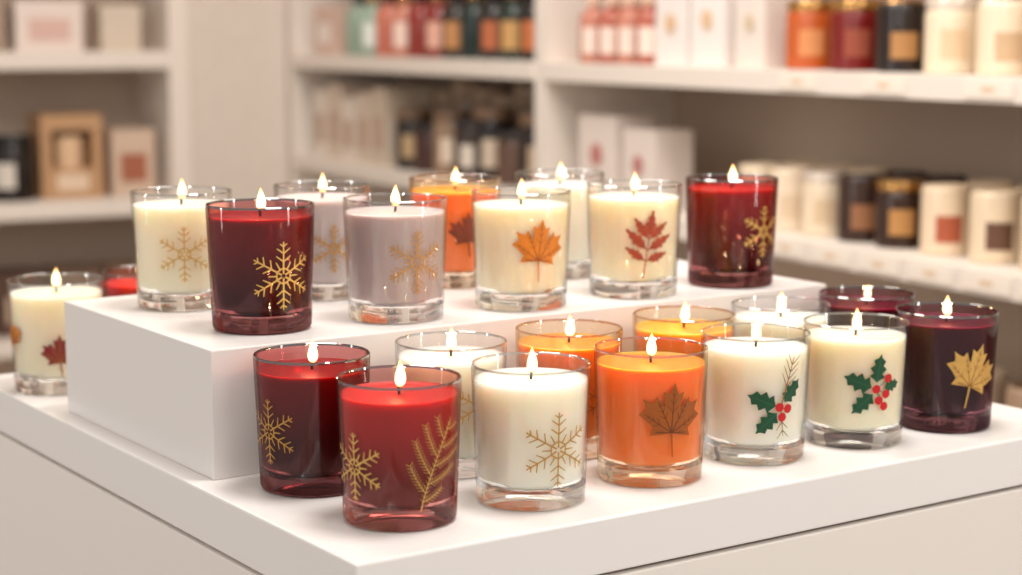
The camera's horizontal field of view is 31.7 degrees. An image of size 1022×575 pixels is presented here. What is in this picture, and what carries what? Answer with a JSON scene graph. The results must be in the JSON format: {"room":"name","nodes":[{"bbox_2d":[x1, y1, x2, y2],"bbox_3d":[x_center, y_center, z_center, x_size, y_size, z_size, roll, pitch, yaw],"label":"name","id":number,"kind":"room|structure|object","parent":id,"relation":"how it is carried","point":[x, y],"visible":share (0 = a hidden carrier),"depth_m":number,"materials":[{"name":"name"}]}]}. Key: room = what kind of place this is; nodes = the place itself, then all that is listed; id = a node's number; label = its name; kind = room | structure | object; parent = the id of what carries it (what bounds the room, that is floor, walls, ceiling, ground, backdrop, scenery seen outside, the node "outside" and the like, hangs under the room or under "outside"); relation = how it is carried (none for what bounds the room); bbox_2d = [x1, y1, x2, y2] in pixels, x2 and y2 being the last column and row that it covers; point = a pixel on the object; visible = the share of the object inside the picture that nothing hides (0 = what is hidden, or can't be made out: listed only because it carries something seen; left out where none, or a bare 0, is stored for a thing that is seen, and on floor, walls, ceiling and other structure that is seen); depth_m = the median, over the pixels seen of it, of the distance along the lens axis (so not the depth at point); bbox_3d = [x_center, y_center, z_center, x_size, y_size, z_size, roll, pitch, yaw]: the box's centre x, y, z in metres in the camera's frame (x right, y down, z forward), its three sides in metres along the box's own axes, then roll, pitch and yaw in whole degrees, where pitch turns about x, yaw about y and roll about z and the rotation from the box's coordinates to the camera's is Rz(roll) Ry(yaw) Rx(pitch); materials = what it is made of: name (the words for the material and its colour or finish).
{"room":"shop","nodes":[
{"label":"shop","id":0,"kind":"room"},
{"bbox_2d":[187,0,288,210],"bbox_3d":[-0.758,-0.882,4.619,0.260,2.800,0.302,-4,9,-27],"label":"wall","id":1,"kind":"structure","parent":0,"point":[237,48],"depth_m":4.54,"materials":[{"name":"paint"}]},
{"bbox_3d":[-0.539,1.017,1.514,3.810,0.080,6.640,-4,9,-27],"label":"floor","id":2,"kind":"structure","parent":0,"visible":0},
{"bbox_2d":[0,0,191,374],"bbox_3d":[-1.733,-0.586,4.136,1.950,2.350,0.313,-4,9,-27],"label":"shelving unit","id":3,"kind":"object","parent":2,"relation":"on","point":[148,87],"visible":0.27,"depth_m":4.58,"materials":[{"name":"beige paint"}]},
{"bbox_2d":[0,133,34,201],"bbox_3d":[-1.210,-0.291,4.367,0.104,0.160,0.104,-4,9,-27],"label":"jar candle","id":4,"kind":"object","parent":3,"relation":"on","point":[17,176],"visible":1,"depth_m":4.33,"materials":[{"name":"glass"}]},
{"bbox_2d":[6,1,82,51],"bbox_3d":[-1.145,-0.638,4.397,0.165,0.120,0.144,-4,9,-27],"label":"gift box","id":5,"kind":"object","parent":3,"relation":"on","point":[30,25],"visible":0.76,"depth_m":4.33,"materials":[{"name":"cardboard"}]},
{"bbox_2d":[28,112,103,199],"bbox_3d":[-1.103,-0.327,4.458,0.150,0.205,0.131,-4,9,-27],"label":"gift box","id":6,"kind":"object","parent":3,"relation":"on","point":[67,147],"visible":0.99,"depth_m":4.41,"materials":[{"name":"cardboard"}]},
{"bbox_2d":[53,135,82,168],"bbox_3d":[-1.091,-0.334,4.435,0.069,0.078,0.069,-4,9,-27],"label":"candle","id":7,"kind":"object","parent":6,"relation":"on","point":[67,149],"depth_m":4.41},
{"bbox_2d":[87,6,140,50],"bbox_3d":[-0.986,-0.643,4.470,0.100,0.110,0.123,-4,9,-27],"label":"gift box","id":8,"kind":"object","parent":3,"relation":"on","point":[111,28],"visible":0.97,"depth_m":4.42,"materials":[{"name":"cardboard"}]},
{"bbox_2d":[102,127,155,196],"bbox_3d":[-0.963,-0.317,4.528,0.110,0.165,0.102,-4,9,-28],"label":"gift box","id":9,"kind":"object","parent":3,"relation":"on","point":[128,153],"visible":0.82,"depth_m":4.49,"materials":[{"name":"cardboard"}]},
{"bbox_2d":[0,373,1021,574],"bbox_3d":[-0.011,0.522,1.691,0.718,0.850,0.745,-6,10,-34],"label":"display table","id":10,"kind":"object","parent":2,"relation":"on","point":[78,496],"visible":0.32,"depth_m":1.37,"materials":[{"name":"white paint"}]},
{"bbox_2d":[6,268,104,395],"bbox_3d":[-0.422,0.038,1.674,0.088,0.114,0.088,0,8,0],"label":"candle","id":11,"kind":"object","parent":10,"relation":"on","point":[37,332],"visible":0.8,"depth_m":1.64,"materials":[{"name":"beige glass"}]},
{"bbox_2d":[41,335,65,376],"bbox_3d":[-0.410,0.062,1.638,0.035,0.039,0.004,-2,8,-16],"label":"print","id":12,"kind":"object","parent":11,"relation":"attached to","point":[53,347],"depth_m":1.64,"materials":[{"name":"red paint"}]},
{"bbox_2d":[103,265,139,296],"bbox_3d":[-0.355,0.027,1.764,0.085,0.109,0.085,0,8,0],"label":"candle","id":13,"kind":"object","parent":10,"relation":"on","point":[127,285],"visible":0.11,"depth_m":1.74,"materials":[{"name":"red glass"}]},
{"bbox_2d":[253,339,369,497],"bbox_3d":[-0.145,0.091,1.314,0.085,0.109,0.085,0,8,0],"label":"candle","id":14,"kind":"object","parent":10,"relation":"on","point":[296,399],"visible":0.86,"depth_m":1.28,"materials":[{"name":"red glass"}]},
{"bbox_2d":[256,399,292,463],"bbox_3d":[-0.171,0.103,1.288,0.041,0.048,0.007,8,11,43],"label":"print","id":15,"kind":"object","parent":14,"relation":"attached to","point":[274,417],"depth_m":1.28,"materials":[{"name":"gold metal"}]},
{"bbox_2d":[336,361,461,531],"bbox_3d":[-0.076,0.103,1.226,0.085,0.110,0.085,0,8,0],"label":"candle","id":16,"kind":"object","parent":10,"relation":"on","point":[399,447],"visible":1,"depth_m":1.20,"materials":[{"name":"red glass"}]},
{"bbox_2d":[340,433,379,500],"bbox_3d":[-0.103,0.119,1.200,0.040,0.047,0.006,8,11,44],"label":"print","id":17,"kind":"object","parent":16,"relation":"attached to","point":[360,451],"depth_m":1.20,"materials":[{"name":"gold metal"}]},
{"bbox_2d":[407,415,457,510],"bbox_3d":[-0.050,0.115,1.199,0.046,0.065,0.008,-7,11,-42],"label":"print","id":18,"kind":"object","parent":16,"relation":"attached to","point":[431,439],"depth_m":1.20,"materials":[{"name":"gold metal"}]},
{"bbox_2d":[64,260,825,479],"bbox_3d":[-0.048,0.052,1.625,0.622,0.098,0.298,-6,10,-34],"label":"plinth","id":19,"kind":"object","parent":10,"relation":"on","point":[176,386],"visible":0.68,"depth_m":1.45,"materials":[{"name":"white paint"}]},
{"bbox_2d":[130,178,231,311],"bbox_3d":[-0.279,-0.038,1.529,0.085,0.109,0.085,0,8,0],"label":"candle","id":20,"kind":"object","parent":19,"relation":"on","point":[171,234],"visible":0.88,"depth_m":1.50,"materials":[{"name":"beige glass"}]},
{"bbox_2d":[159,226,207,281],"bbox_3d":[-0.271,-0.028,1.493,0.040,0.047,0.006,-2,8,-12],"label":"print","id":21,"kind":"object","parent":20,"relation":"attached to","point":[183,250],"depth_m":1.49,"materials":[{"name":"gold metal"}]},
{"bbox_2d":[205,188,314,334],"bbox_3d":[-0.197,-0.023,1.415,0.085,0.111,0.085,0,8,0],"label":"candle","id":22,"kind":"object","parent":19,"relation":"on","point":[260,259],"visible":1,"depth_m":1.39,"materials":[{"name":"red glass"}]},
{"bbox_2d":[253,242,305,309],"bbox_3d":[-0.176,-0.009,1.385,0.045,0.053,0.008,-5,10,-32],"label":"print","id":23,"kind":"object","parent":22,"relation":"attached to","point":[279,268],"depth_m":1.38,"materials":[{"name":"gold metal"}]},
{"bbox_2d":[273,172,369,300],"bbox_3d":[-0.166,-0.047,1.589,0.085,0.109,0.085,0,8,0],"label":"candle","id":24,"kind":"object","parent":19,"relation":"on","point":[330,265],"visible":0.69,"depth_m":1.56,"materials":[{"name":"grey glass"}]},
{"bbox_2d":[313,225,347,272],"bbox_3d":[-0.153,-0.033,1.554,0.036,0.042,0.005,-3,9,-20],"label":"print","id":25,"kind":"object","parent":24,"relation":"attached to","point":[330,245],"depth_m":1.55,"materials":[{"name":"gold metal"}]},
{"bbox_2d":[342,185,446,324],"bbox_3d":[-0.094,-0.029,1.466,0.085,0.109,0.085,0,8,0],"label":"candle","id":26,"kind":"object","parent":19,"relation":"on","point":[395,253],"visible":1,"depth_m":1.44,"materials":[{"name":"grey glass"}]},
{"bbox_2d":[389,230,438,294],"bbox_3d":[-0.076,-0.020,1.433,0.044,0.052,0.008,-4,9,-28],"label":"print","id":27,"kind":"object","parent":26,"relation":"attached to","point":[413,254],"depth_m":1.43,"materials":[{"name":"gold metal"}]},
{"bbox_2d":[409,166,500,288],"bbox_3d":[-0.052,-0.058,1.664,0.085,0.109,0.085,0,8,0],"label":"candle","id":28,"kind":"object","parent":19,"relation":"on","point":[459,265],"visible":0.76,"depth_m":1.63,"materials":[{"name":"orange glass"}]},
{"bbox_2d":[448,212,474,256],"bbox_3d":[-0.039,-0.048,1.628,0.037,0.042,0.005,-3,9,-19],"label":"print","id":29,"kind":"object","parent":28,"relation":"attached to","point":[461,239],"depth_m":1.63,"materials":[{"name":"brown paint"}]},
{"bbox_2d":[471,179,570,311],"bbox_3d":[0.009,-0.038,1.529,0.085,0.109,0.085,0,8,0],"label":"candle","id":30,"kind":"object","parent":19,"relation":"on","point":[521,244],"visible":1,"depth_m":1.50,"materials":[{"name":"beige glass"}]},
{"bbox_2d":[512,220,560,281],"bbox_3d":[0.023,-0.031,1.495,0.045,0.052,0.008,-3,9,-22],"label":"print","id":31,"kind":"object","parent":30,"relation":"attached to","point":[536,244],"depth_m":1.49,"materials":[{"name":"orange paint"}]},
{"bbox_2d":[515,162,604,279],"bbox_3d":[0.047,-0.066,1.722,0.085,0.109,0.085,0,8,0],"label":"candle","id":32,"kind":"object","parent":19,"relation":"on","point":[578,239],"visible":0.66,"depth_m":1.69,"materials":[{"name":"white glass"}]},
{"bbox_2d":[586,172,681,298],"bbox_3d":[0.109,-0.049,1.599,0.085,0.109,0.085,0,8,0],"label":"candle","id":33,"kind":"object","parent":19,"relation":"on","point":[633,235],"visible":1,"depth_m":1.57,"materials":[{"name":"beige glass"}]},
{"bbox_2d":[625,210,669,278],"bbox_3d":[0.120,-0.038,1.563,0.041,0.060,0.006,-2,8,-15],"label":"print","id":34,"kind":"object","parent":33,"relation":"attached to","point":[647,232],"depth_m":1.56,"materials":[{"name":"red paint"}]},
{"bbox_2d":[686,165,777,288],"bbox_3d":[0.203,-0.059,1.664,0.085,0.111,0.085,0,8,0],"label":"candle","id":35,"kind":"object","parent":19,"relation":"on","point":[731,226],"visible":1,"depth_m":1.64,"materials":[{"name":"red glass"}]},
{"bbox_2d":[744,207,774,256],"bbox_3d":[0.228,-0.051,1.635,0.040,0.047,0.006,-7,10,-39],"label":"print","id":36,"kind":"object","parent":35,"relation":"attached to","point":[759,222],"depth_m":1.63,"materials":[{"name":"gold metal"}]},
{"bbox_2d":[395,327,506,478],"bbox_3d":[-0.045,0.084,1.367,0.085,0.109,0.085,0,8,0],"label":"candle","id":37,"kind":"object","parent":10,"relation":"on","point":[458,358],"visible":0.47,"depth_m":1.34,"materials":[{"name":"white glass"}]},
{"bbox_2d":[458,390,475,430],"bbox_3d":[-0.025,0.088,1.334,0.038,0.044,0.006,-5,10,-32],"label":"print","id":38,"kind":"object","parent":37,"relation":"attached to","point":[467,418],"depth_m":1.33,"materials":[{"name":"gold metal"}]},
{"bbox_2d":[471,348,590,511],"bbox_3d":[0.014,0.096,1.277,0.085,0.110,0.085,0,8,0],"label":"candle","id":39,"kind":"object","parent":10,"relation":"on","point":[531,419],"visible":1,"depth_m":1.25,"materials":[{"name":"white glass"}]},
{"bbox_2d":[526,413,581,486],"bbox_3d":[0.032,0.112,1.245,0.045,0.053,0.008,-4,9,-27],"label":"print","id":40,"kind":"object","parent":39,"relation":"attached to","point":[553,440],"depth_m":1.24,"materials":[{"name":"gold metal"}]},
{"bbox_2d":[515,315,622,458],"bbox_3d":[0.046,0.075,1.427,0.085,0.109,0.085,0,8,0],"label":"candle","id":41,"kind":"object","parent":10,"relation":"on","point":[566,350],"visible":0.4,"depth_m":1.40,"materials":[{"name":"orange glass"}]},
{"bbox_2d":[594,333,708,487],"bbox_3d":[0.104,0.087,1.341,0.085,0.109,0.085,0,8,0],"label":"candle","id":42,"kind":"object","parent":10,"relation":"on","point":[650,402],"visible":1,"depth_m":1.31,"materials":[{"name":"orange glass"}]},
{"bbox_2d":[638,384,697,456],"bbox_3d":[0.116,0.096,1.307,0.048,0.056,0.009,-3,9,-19],"label":"print","id":43,"kind":"object","parent":42,"relation":"attached to","point":[667,413],"depth_m":1.31,"materials":[{"name":"brown paint"}]},
{"bbox_2d":[633,302,735,438],"bbox_3d":[0.143,0.065,1.497,0.085,0.109,0.085,0,8,0],"label":"candle","id":44,"kind":"object","parent":10,"relation":"on","point":[683,335],"visible":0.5,"depth_m":1.47,"materials":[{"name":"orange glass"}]},
{"bbox_2d":[701,319,810,465],"bbox_3d":[0.191,0.078,1.408,0.085,0.109,0.085,0,8,0],"label":"candle","id":45,"kind":"object","parent":10,"relation":"on","point":[755,388],"visible":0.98,"depth_m":1.38,"materials":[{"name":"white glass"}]},
{"bbox_2d":[748,352,800,438],"bbox_3d":[0.201,0.082,1.371,0.043,0.068,0.006,-2,8,-15],"label":"print","id":46,"kind":"object","parent":45,"relation":"attached to","point":[774,378],"depth_m":1.37},
{"bbox_2d":[731,292,830,423],"bbox_3d":[0.232,0.057,1.552,0.085,0.109,0.085,0,8,0],"label":"candle","id":47,"kind":"object","parent":10,"relation":"on","point":[781,322],"visible":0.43,"depth_m":1.53,"materials":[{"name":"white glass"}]},
{"bbox_2d":[803,308,909,449],"bbox_3d":[0.279,0.070,1.461,0.085,0.109,0.085,0,8,0],"label":"candle","id":48,"kind":"object","parent":10,"relation":"on","point":[854,384],"visible":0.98,"depth_m":1.43,"materials":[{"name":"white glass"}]},
{"bbox_2d":[844,355,897,413],"bbox_3d":[0.286,0.076,1.424,0.046,0.048,0.008,-2,8,-11],"label":"print","id":49,"kind":"object","parent":48,"relation":"attached to","point":[870,381],"depth_m":1.42},
{"bbox_2d":[819,285,915,329],"bbox_3d":[0.318,0.050,1.617,0.085,0.106,0.085,0,8,0],"label":"candle","id":50,"kind":"object","parent":10,"relation":"on","point":[875,311],"visible":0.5,"depth_m":1.59,"materials":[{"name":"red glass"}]},
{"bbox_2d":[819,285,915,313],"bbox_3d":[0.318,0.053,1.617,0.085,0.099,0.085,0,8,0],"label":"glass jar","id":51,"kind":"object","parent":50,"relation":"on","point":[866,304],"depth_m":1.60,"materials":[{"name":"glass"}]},
{"bbox_2d":[895,296,998,433],"bbox_3d":[0.366,0.061,1.518,0.085,0.111,0.085,0,8,0],"label":"candle","id":52,"kind":"object","parent":10,"relation":"on","point":[950,359],"visible":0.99,"depth_m":1.49,"materials":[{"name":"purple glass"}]},
{"bbox_2d":[947,344,992,407],"bbox_3d":[0.381,0.073,1.485,0.047,0.053,0.008,-3,9,-22],"label":"print","id":53,"kind":"object","parent":52,"relation":"attached to","point":[969,366],"depth_m":1.48,"materials":[{"name":"gold metal"}]},
{"bbox_2d":[286,0,1021,385],"bbox_3d":[0.408,-0.431,3.057,0.309,2.350,3.622,-4,9,-27],"label":"shelving unit","id":54,"kind":"object","parent":2,"relation":"on","point":[735,116],"visible":0.17,"depth_m":3.22,"materials":[{"name":"beige paint"}]},
{"bbox_2d":[314,89,327,156],"bbox_3d":[-0.424,-0.415,4.523,0.122,0.166,0.082,-4,9,-27],"label":"carton","id":55,"kind":"object","parent":54,"relation":"on","point":[320,95],"visible":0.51,"depth_m":4.49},
{"bbox_2d":[314,5,367,54],"bbox_3d":[-0.414,-0.637,4.451,0.104,0.120,0.130,-4,9,-27],"label":"gift box","id":56,"kind":"object","parent":54,"relation":"on","point":[330,20],"visible":0.59,"depth_m":4.39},
{"bbox_2d":[341,97,356,161],"bbox_3d":[-0.340,-0.385,4.366,0.122,0.152,0.082,-4,9,-27],"label":"carton","id":57,"kind":"object","parent":54,"relation":"on","point":[349,145],"visible":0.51,"depth_m":4.33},
{"bbox_2d":[327,84,384,159],"bbox_3d":[-0.382,-0.410,4.443,0.122,0.180,0.082,-4,9,-28],"label":"carton","id":58,"kind":"object","parent":54,"relation":"on","point":[335,92],"visible":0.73,"depth_m":4.40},
{"bbox_2d":[346,0,366,55],"bbox_3d":[-0.361,-0.630,4.298,0.066,0.150,0.066,-4,9,-28],"label":"bottle","id":59,"kind":"object","parent":54,"relation":"on","point":[353,26],"visible":0.69,"depth_m":4.27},
{"bbox_2d":[356,92,371,163],"bbox_3d":[-0.298,-0.381,4.287,0.122,0.166,0.082,-4,9,-28],"label":"carton","id":60,"kind":"object","parent":54,"relation":"on","point":[363,99],"visible":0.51,"depth_m":4.25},
{"bbox_2d":[360,0,380,55],"bbox_3d":[-0.320,-0.619,4.220,0.066,0.150,0.067,-4,9,-27],"label":"bottle","id":61,"kind":"object","parent":54,"relation":"on","point":[367,15],"visible":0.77,"depth_m":4.20,"materials":[{"name":"green glass"}]},
{"bbox_2d":[375,0,396,55],"bbox_3d":[-0.279,-0.608,4.143,0.066,0.150,0.066,-4,9,-28],"label":"bottle","id":62,"kind":"object","parent":54,"relation":"on","point":[383,13],"visible":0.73,"depth_m":4.12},
{"bbox_2d":[371,87,431,166],"bbox_3d":[-0.256,-0.376,4.207,0.122,0.180,0.082,-4,9,-27],"label":"carton","id":63,"kind":"object","parent":54,"relation":"on","point":[385,101],"visible":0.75,"depth_m":4.16,"materials":[{"name":"cardboard"}]},
{"bbox_2d":[391,0,412,56],"bbox_3d":[-0.238,-0.597,4.066,0.066,0.150,0.067,-4,9,-28],"label":"bottle","id":64,"kind":"object","parent":54,"relation":"on","point":[399,48],"visible":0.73,"depth_m":4.04,"materials":[{"name":"red glass"}]},
{"bbox_2d":[396,108,431,169],"bbox_3d":[-0.222,-0.339,4.105,0.082,0.135,0.082,-4,9,-28],"label":"jar candle","id":65,"kind":"object","parent":54,"relation":"on","point":[407,118],"visible":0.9,"depth_m":4.07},
{"bbox_2d":[407,0,428,57],"bbox_3d":[-0.197,-0.586,3.989,0.066,0.150,0.066,-4,9,-28],"label":"bottle","id":66,"kind":"object","parent":54,"relation":"on","point":[415,14],"visible":0.73,"depth_m":3.96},
{"bbox_2d":[414,123,433,172],"bbox_3d":[-0.175,-0.312,4.019,0.082,0.105,0.082,-4,9,-27],"label":"jar candle","id":67,"kind":"object","parent":54,"relation":"on","point":[423,137],"visible":0.43,"depth_m":3.98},
{"bbox_2d":[424,0,446,57],"bbox_3d":[-0.156,-0.575,3.912,0.066,0.150,0.067,-4,9,-27],"label":"bottle","id":68,"kind":"object","parent":54,"relation":"on","point":[433,12],"visible":0.66,"depth_m":3.89,"materials":[{"name":"red glass"}]},
{"bbox_2d":[433,121,454,175],"bbox_3d":[-0.129,-0.305,3.931,0.082,0.118,0.082,-4,9,-27],"label":"jar","id":69,"kind":"object","parent":54,"relation":"on","point":[443,161],"depth_m":3.90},
{"bbox_2d":[433,110,470,175],"bbox_3d":[-0.128,-0.317,3.929,0.082,0.140,0.082,-4,9,-28],"label":"jar candle","id":70,"kind":"object","parent":54,"relation":"on","point":[443,126],"visible":0.59,"depth_m":3.90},
{"bbox_2d":[442,0,464,58],"bbox_3d":[-0.115,-0.564,3.835,0.066,0.150,0.067,-4,9,-27],"label":"bottle","id":71,"kind":"object","parent":54,"relation":"on","point":[450,12],"visible":0.69,"depth_m":3.81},
{"bbox_2d":[453,118,475,178],"bbox_3d":[-0.082,-0.297,3.842,0.082,0.125,0.082,-4,9,-28],"label":"jar candle","id":72,"kind":"object","parent":54,"relation":"on","point":[463,135],"visible":0.45,"depth_m":3.81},
{"bbox_2d":[452,80,487,117],"bbox_3d":[-0.092,-0.369,4.090,0.082,0.199,0.082,-4,9,-27],"label":"jar candle","id":73,"kind":"object","parent":54,"relation":"on","point":[462,90],"visible":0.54,"depth_m":4.04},
{"bbox_2d":[460,0,483,58],"bbox_3d":[-0.074,-0.553,3.758,0.066,0.150,0.066,-4,9,-28],"label":"bottle","id":74,"kind":"object","parent":54,"relation":"on","point":[469,12],"visible":0.68,"depth_m":3.73,"materials":[{"name":"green glass"}]},
{"bbox_2d":[479,0,503,59],"bbox_3d":[-0.033,-0.542,3.680,0.066,0.150,0.067,-4,9,-27],"label":"bottle","id":75,"kind":"object","parent":54,"relation":"on","point":[489,11],"visible":0.67,"depth_m":3.65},
{"bbox_2d":[474,106,513,182],"bbox_3d":[-0.035,-0.299,3.753,0.082,0.155,0.082,-4,9,-28],"label":"jar candle","id":76,"kind":"object","parent":54,"relation":"on","point":[489,120],"visible":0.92,"depth_m":3.72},
{"bbox_2d":[496,130,519,185],"bbox_3d":[0.011,-0.264,3.668,0.082,0.110,0.082,-4,9,-27],"label":"jar candle","id":77,"kind":"object","parent":54,"relation":"on","point":[508,143],"visible":0.49,"depth_m":3.63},
{"bbox_2d":[499,0,523,59],"bbox_3d":[0.008,-0.531,3.603,0.066,0.150,0.067,-4,9,-27],"label":"bottle","id":78,"kind":"object","parent":54,"relation":"on","point":[508,11],"visible":0.63,"depth_m":3.58,"materials":[{"name":"gold glass"}]},
{"bbox_2d":[514,84,534,129],"bbox_3d":[0.048,-0.332,3.827,0.082,0.199,0.082,-4,9,-27],"label":"jar candle","id":79,"kind":"object","parent":54,"relation":"on","point":[524,93],"visible":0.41,"depth_m":3.79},
{"bbox_2d":[514,100,534,129],"bbox_3d":[0.048,-0.316,3.829,0.082,0.167,0.082,-4,9,-27],"label":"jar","id":80,"kind":"object","parent":79,"relation":"on","point":[520,106],"depth_m":3.79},
{"bbox_2d":[519,0,534,60],"bbox_3d":[0.049,-0.519,3.526,0.066,0.150,0.067,-4,9,-27],"label":"bottle","id":81,"kind":"object","parent":54,"relation":"on","point":[527,10],"visible":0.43,"depth_m":3.50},
{"bbox_2d":[520,112,534,181],"bbox_3d":[0.058,-0.271,3.578,0.082,0.150,0.082,-4,9,-28],"label":"jar candle","id":82,"kind":"object","parent":54,"relation":"on","point":[527,120],"visible":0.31,"depth_m":3.55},
{"bbox_2d":[579,0,601,62],"bbox_3d":[0.152,-0.476,3.313,0.052,0.125,0.053,-4,9,-28],"label":"bottle","id":83,"kind":"object","parent":54,"relation":"on","point":[588,18],"visible":0.76,"depth_m":3.29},
{"bbox_2d":[597,0,620,63],"bbox_3d":[0.183,-0.468,3.256,0.052,0.125,0.053,-4,9,-28],"label":"bottle","id":84,"kind":"object","parent":54,"relation":"on","point":[606,41],"visible":0.76,"depth_m":3.24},
{"bbox_2d":[579,113,652,192],"bbox_3d":[0.192,-0.239,3.323,0.083,0.158,0.130,-4,9,-27],"label":"carton","id":85,"kind":"object","parent":54,"relation":"on","point":[600,135],"visible":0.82,"depth_m":3.28,"materials":[{"name":"cardboard"}]},
{"bbox_2d":[616,0,639,63],"bbox_3d":[0.213,-0.460,3.199,0.052,0.125,0.053,-4,9,-28],"label":"bottle","id":86,"kind":"object","parent":54,"relation":"on","point":[625,19],"visible":0.8,"depth_m":3.18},
{"bbox_2d":[635,0,655,64],"bbox_3d":[0.243,-0.452,3.142,0.052,0.125,0.053,-4,9,-27],"label":"bottle","id":87,"kind":"object","parent":54,"relation":"on","point":[645,22],"visible":0.8,"depth_m":3.12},
{"bbox_2d":[623,127,692,209],"bbox_3d":[0.259,-0.212,3.197,0.083,0.140,0.105,-4,9,-27],"label":"carton","id":88,"kind":"object","parent":54,"relation":"on","point":[661,158],"visible":0.78,"depth_m":3.16,"materials":[{"name":"cardboard"}]},
{"bbox_2d":[655,0,690,65],"bbox_3d":[0.310,-0.445,3.077,0.093,0.130,0.098,-4,9,-27],"label":"carton","id":89,"kind":"object","parent":54,"relation":"on","point":[673,17],"visible":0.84,"depth_m":3.05,"materials":[{"name":"cardboard"}]},
{"bbox_2d":[691,0,735,66],"bbox_3d":[0.362,-0.436,2.980,0.093,0.140,0.098,-4,9,-28],"label":"carton","id":90,"kind":"object","parent":54,"relation":"on","point":[713,22],"visible":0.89,"depth_m":2.95,"materials":[{"name":"cardboard"}]},
{"bbox_2d":[735,0,788,68],"bbox_3d":[0.418,-0.416,2.875,0.093,0.130,0.080,-4,9,-28],"label":"carton","id":91,"kind":"object","parent":54,"relation":"on","point":[760,35],"visible":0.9,"depth_m":2.84,"materials":[{"name":"cardboard"}]},
{"bbox_2d":[769,166,813,230],"bbox_3d":[0.445,-0.142,2.854,0.071,0.098,0.072,-4,9,-28],"label":"jar candle","id":92,"kind":"object","parent":54,"relation":"on","point":[788,215],"visible":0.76,"depth_m":2.82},
{"bbox_2d":[785,0,832,69],"bbox_3d":[0.461,-0.389,2.771,0.075,0.105,0.076,-4,9,-27],"label":"jar candle","id":93,"kind":"object","parent":54,"relation":"on","point":[807,21],"visible":0.88,"depth_m":2.74,"materials":[{"name":"orange glass"},{"name":"wax"},{"name":"paper label"}]},
{"bbox_2d":[801,169,847,236],"bbox_3d":[0.484,-0.131,2.780,0.071,0.098,0.072,-4,9,-28],"label":"jar candle","id":94,"kind":"object","parent":54,"relation":"on","point":[819,196],"visible":0.84,"depth_m":2.75,"materials":[{"name":"wax"}]},
{"bbox_2d":[801,182,837,236],"bbox_3d":[0.484,-0.123,2.781,0.071,0.082,0.071,-4,9,-27],"label":"jar","id":95,"kind":"object","parent":94,"relation":"on","point":[819,200],"depth_m":2.75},
{"bbox_2d":[810,245,850,266],"bbox_3d":[0.470,-0.046,2.654,0.002,0.022,0.092,-4,9,-27],"label":"price tag","id":96,"kind":"object","parent":54,"relation":"attached to","point":[820,254],"visible":1,"depth_m":2.65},
{"bbox_2d":[829,0,881,70],"bbox_3d":[0.512,-0.375,2.674,0.075,0.105,0.076,-4,9,-28],"label":"jar candle","id":97,"kind":"object","parent":54,"relation":"on","point":[852,22],"visible":0.82,"depth_m":2.64,"materials":[{"name":"dark glass"},{"name":"wax"},{"name":"paper label"}]},
{"bbox_2d":[837,173,885,242],"bbox_3d":[0.526,-0.120,2.701,0.071,0.098,0.072,-4,9,-27],"label":"jar candle","id":98,"kind":"object","parent":54,"relation":"on","point":[856,192],"visible":0.87,"depth_m":2.67,"materials":[{"name":"glass"}]},
{"bbox_2d":[857,253,899,275],"bbox_3d":[0.522,-0.032,2.557,0.002,0.022,0.092,-4,9,-27],"label":"price tag","id":99,"kind":"object","parent":54,"relation":"attached to","point":[864,262],"visible":1,"depth_m":2.56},
{"bbox_2d":[862,77,905,93],"bbox_3d":[0.522,-0.283,2.521,0.002,0.022,0.092,-4,9,-27],"label":"price tag","id":100,"kind":"object","parent":54,"relation":"attached to","point":[869,84],"visible":1,"depth_m":2.52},
{"bbox_2d":[874,178,924,248],"bbox_3d":[0.567,-0.109,2.625,0.071,0.098,0.072,-4,9,-27],"label":"jar candle","id":101,"kind":"object","parent":54,"relation":"on","point":[897,200],"visible":0.93,"depth_m":2.60,"materials":[{"name":"dark glass"},{"name":"wax"},{"name":"paper label"}]},
{"bbox_2d":[875,3,926,72],"bbox_3d":[0.561,-0.358,2.583,0.075,0.098,0.076,-4,9,-28],"label":"jar candle","id":102,"kind":"object","parent":54,"relation":"on","point":[899,39],"visible":0.88,"depth_m":2.55,"materials":[{"name":"glass"}]},
{"bbox_2d":[907,262,953,285],"bbox_3d":[0.573,-0.019,2.461,0.003,0.022,0.092,-4,9,-27],"label":"price tag","id":103,"kind":"object","parent":54,"relation":"attached to","point":[939,275],"visible":1,"depth_m":2.46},
{"bbox_2d":[919,183,972,256],"bbox_3d":[0.614,-0.096,2.537,0.071,0.098,0.072,-4,9,-27],"label":"jar candle","id":104,"kind":"object","parent":54,"relation":"on","point":[945,207],"visible":0.94,"depth_m":2.51,"materials":[{"name":"glass"}]},
{"bbox_2d":[923,0,980,73],"bbox_3d":[0.610,-0.349,2.490,0.075,0.105,0.076,-4,9,-28],"label":"jar candle","id":105,"kind":"object","parent":54,"relation":"on","point":[950,27],"visible":0.89,"depth_m":2.46,"materials":[{"name":"glass"}]},
{"bbox_2d":[961,271,1011,296],"bbox_3d":[0.624,-0.005,2.365,0.002,0.022,0.092,-4,9,-27],"label":"price tag","id":106,"kind":"object","parent":54,"relation":"attached to","point":[973,281],"visible":1,"depth_m":2.36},
{"bbox_2d":[963,81,1013,99],"bbox_3d":[0.620,-0.257,2.337,0.003,0.022,0.092,-4,9,-27],"label":"price tag","id":107,"kind":"object","parent":54,"relation":"attached to","point":[971,89],"visible":1,"depth_m":2.33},
{"bbox_2d":[968,188,1021,264],"bbox_3d":[0.660,-0.084,2.450,0.071,0.098,0.072,-4,9,-27],"label":"jar candle","id":108,"kind":"object","parent":54,"relation":"on","point":[995,213],"visible":0.97,"depth_m":2.42,"materials":[{"name":"wax"}]},
{"bbox_2d":[975,1,1021,75],"bbox_3d":[0.659,-0.332,2.399,0.075,0.098,0.076,-4,9,-28],"label":"jar candle","id":109,"kind":"object","parent":54,"relation":"on","point":[999,23],"visible":0.99,"depth_m":2.37,"materials":[{"name":"glass"}]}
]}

